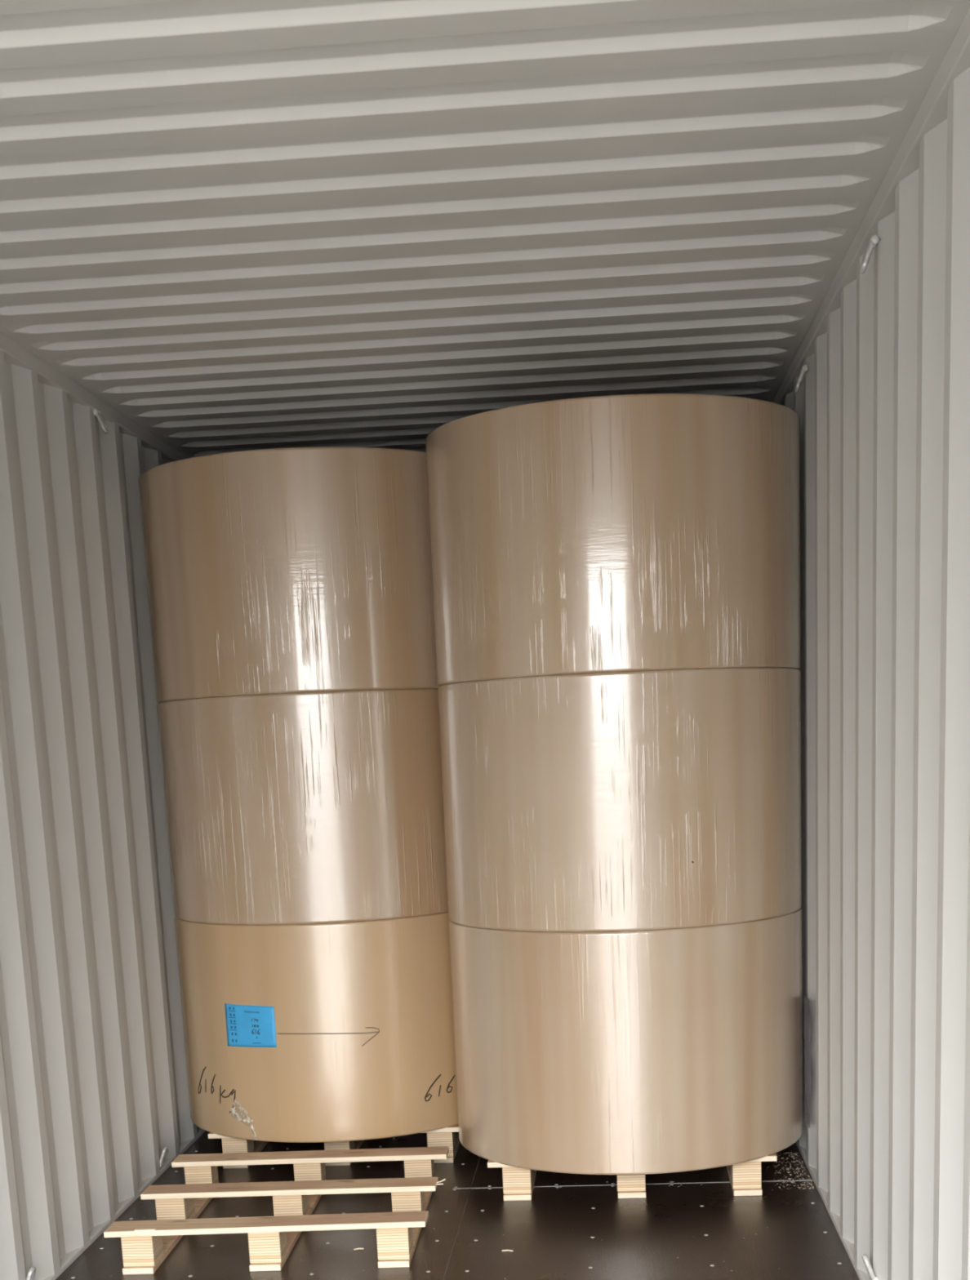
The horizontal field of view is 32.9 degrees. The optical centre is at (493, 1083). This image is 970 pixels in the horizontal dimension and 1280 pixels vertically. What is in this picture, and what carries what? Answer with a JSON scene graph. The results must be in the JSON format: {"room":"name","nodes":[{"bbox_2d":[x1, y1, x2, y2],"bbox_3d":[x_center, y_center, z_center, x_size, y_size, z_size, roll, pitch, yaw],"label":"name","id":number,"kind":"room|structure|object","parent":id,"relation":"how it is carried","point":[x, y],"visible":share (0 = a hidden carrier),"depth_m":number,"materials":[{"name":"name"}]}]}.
{"room":"cargo space","nodes":[
{"label":"cargo space","id":0,"kind":"room"},
{"bbox_2d":[0,350,197,1279],"bbox_3d":[-1.304,-0.970,5.698,0.034,2.745,12.032,-2,12,4],"label":"wall","id":1,"kind":"structure","parent":0,"point":[94,1090],"depth_m":5.23,"materials":[{"name":"grey metal"}]},
{"bbox_2d":[26,1266,35,1279],"bbox_3d":[-1.317,0.556,4.654,0.045,0.078,0.051,-2,12,4],"label":"ring","id":2,"kind":"object","parent":1,"relation":"attached to","point":[31,1273],"visible":1,"depth_m":4.63,"materials":[{"name":"metal"}]},
{"bbox_2d":[0,332,188,461],"bbox_3d":[-1.377,-2.265,5.453,0.086,0.049,12.000,-2,12,4],"label":"top side rail","id":3,"kind":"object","parent":1,"relation":"attached to","point":[15,353],"depth_m":5.34,"materials":[{"name":"grey metal"}]},
{"bbox_2d":[93,408,108,433],"bbox_3d":[-1.319,-2.219,5.517,0.045,0.078,0.051,-2,12,4],"label":"ring","id":4,"kind":"object","parent":1,"relation":"attached to","point":[97,413],"visible":1,"depth_m":5.50,"materials":[{"name":"metal"}]},
{"bbox_2d":[43,1126,205,1279],"bbox_3d":[-1.257,0.349,5.998,0.060,0.038,12.000,-2,12,4],"label":"baseboard","id":5,"kind":"structure","parent":1,"relation":"attached to","point":[68,1258],"depth_m":5.55,"materials":[{"name":"grey paint"}]},
{"bbox_2d":[159,1146,167,1167],"bbox_3d":[-1.222,0.270,6.056,0.045,0.078,0.051,-2,12,4],"label":"ring","id":6,"kind":"object","parent":1,"relation":"attached to","point":[164,1151],"visible":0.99,"depth_m":6.04,"materials":[{"name":"metal"}]},
{"bbox_2d":[55,1130,859,1279],"bbox_3d":[-0.065,0.398,5.876,2.390,0.152,12.100,-2,12,4],"label":"floor","id":7,"kind":"structure","parent":0,"point":[704,1225],"depth_m":5.15,"materials":[{"name":"brown wood"}]},
{"bbox_2d":[103,1146,448,1275],"bbox_3d":[-0.645,0.390,5.329,0.987,0.140,0.955,-2,12,3],"label":"wooden pallet","id":8,"kind":"object","parent":7,"relation":"on","point":[145,1244],"visible":1,"depth_m":5.26,"materials":[{"name":"brown wood"}]},
{"bbox_2d":[208,1124,460,1168],"bbox_3d":[-0.549,0.142,6.522,0.962,0.130,0.955,-2,12,4],"label":"wooden pallet","id":9,"kind":"object","parent":7,"relation":"on","point":[448,1136],"visible":0.1,"depth_m":6.08,"materials":[{"name":"brown wood"}]},
{"bbox_2d":[173,912,458,1142],"bbox_3d":[-0.594,-0.295,6.389,1.215,0.783,1.216,-2,12,4],"label":"paper roll","id":10,"kind":"object","parent":9,"relation":"on","point":[335,1032],"visible":0.77,"depth_m":5.86,"materials":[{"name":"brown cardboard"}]},
{"bbox_2d":[156,688,448,924],"bbox_3d":[-0.627,-1.062,6.230,1.215,0.783,1.215,-2,12,4],"label":"paper roll","id":11,"kind":"object","parent":10,"relation":"on","point":[321,806],"visible":0.77,"depth_m":5.70,"materials":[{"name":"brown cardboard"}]},
{"bbox_2d":[137,446,438,702],"bbox_3d":[-0.661,-1.828,6.071,1.215,0.783,1.215,-2,12,4],"label":"paper roll","id":12,"kind":"object","parent":11,"relation":"on","point":[290,570],"visible":0.71,"depth_m":5.54,"materials":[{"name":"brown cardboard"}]},
{"bbox_2d":[487,1153,777,1200],"bbox_3d":[0.493,0.220,5.928,0.962,0.130,0.955,-2,12,5],"label":"wooden pallet","id":13,"kind":"object","parent":7,"relation":"on","point":[745,1178],"visible":0.21,"depth_m":5.48,"materials":[{"name":"brown wood"}]},
{"bbox_2d":[448,907,811,1174],"bbox_3d":[0.469,-0.214,5.777,1.220,0.783,1.215,-2,12,4],"label":"paper roll","id":14,"kind":"object","parent":13,"relation":"on","point":[679,1050],"visible":0.89,"depth_m":5.26,"materials":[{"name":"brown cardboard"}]},
{"bbox_2d":[437,667,802,932],"bbox_3d":[0.433,-0.980,5.617,1.215,0.783,1.215,-2,12,4],"label":"paper roll","id":15,"kind":"object","parent":14,"relation":"on","point":[648,800],"visible":1,"depth_m":5.10,"materials":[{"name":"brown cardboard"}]},
{"bbox_2d":[425,393,800,686],"bbox_3d":[0.400,-1.746,5.457,1.215,0.783,1.215,-2,12,4],"label":"paper roll","id":16,"kind":"object","parent":15,"relation":"on","point":[644,531],"visible":0.89,"depth_m":4.94,"materials":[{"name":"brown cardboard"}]},
{"bbox_2d":[0,0,969,457],"bbox_3d":[-0.188,-2.309,5.244,2.450,0.024,12.441,-2,12,4],"label":"ceiling","id":17,"kind":"structure","parent":0,"point":[234,225],"depth_m":3.63,"materials":[{"name":"grey paint"}]},
{"bbox_2d":[784,67,969,1279],"bbox_3d":[1.062,-1.042,5.551,0.034,2.745,12.079,-2,12,4],"label":"wall","id":18,"kind":"structure","parent":0,"point":[882,402],"depth_m":3.83,"materials":[{"name":"grey metal"}]},
{"bbox_2d":[794,364,808,392],"bbox_3d":[0.962,-2.206,5.151,0.045,0.078,0.051,-2,12,4],"label":"ring","id":19,"kind":"object","parent":18,"relation":"attached to","point":[804,369],"visible":1,"depth_m":5.13,"materials":[{"name":"metal"}]},
{"bbox_2d":[795,1140,869,1279],"bbox_3d":[1.129,0.282,5.822,0.054,0.038,12.000,-2,12,4],"label":"baseboard","id":20,"kind":"structure","parent":18,"relation":"attached to","point":[849,1246],"depth_m":5.10,"materials":[{"name":"grey paint"}]},
{"bbox_2d":[858,235,879,274],"bbox_3d":[0.873,-1.926,3.826,0.045,0.078,0.051,-2,12,4],"label":"ring","id":21,"kind":"object","parent":18,"relation":"attached to","point":[874,239],"visible":1,"depth_m":3.81,"materials":[{"name":"metal"}]},
{"bbox_2d":[862,1253,879,1279],"bbox_3d":[0.989,0.485,4.316,0.045,0.078,0.051,-2,12,4],"label":"ring","id":22,"kind":"object","parent":18,"relation":"attached to","point":[864,1257],"visible":1,"depth_m":4.30,"materials":[{"name":"metal"}]},
{"bbox_2d":[772,7,969,405],"bbox_3d":[1.020,-2.333,5.277,0.086,0.049,12.000,-2,12,4],"label":"top side rail","id":23,"kind":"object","parent":18,"relation":"attached to","point":[932,111],"depth_m":3.58,"materials":[{"name":"grey metal"}]}
]}

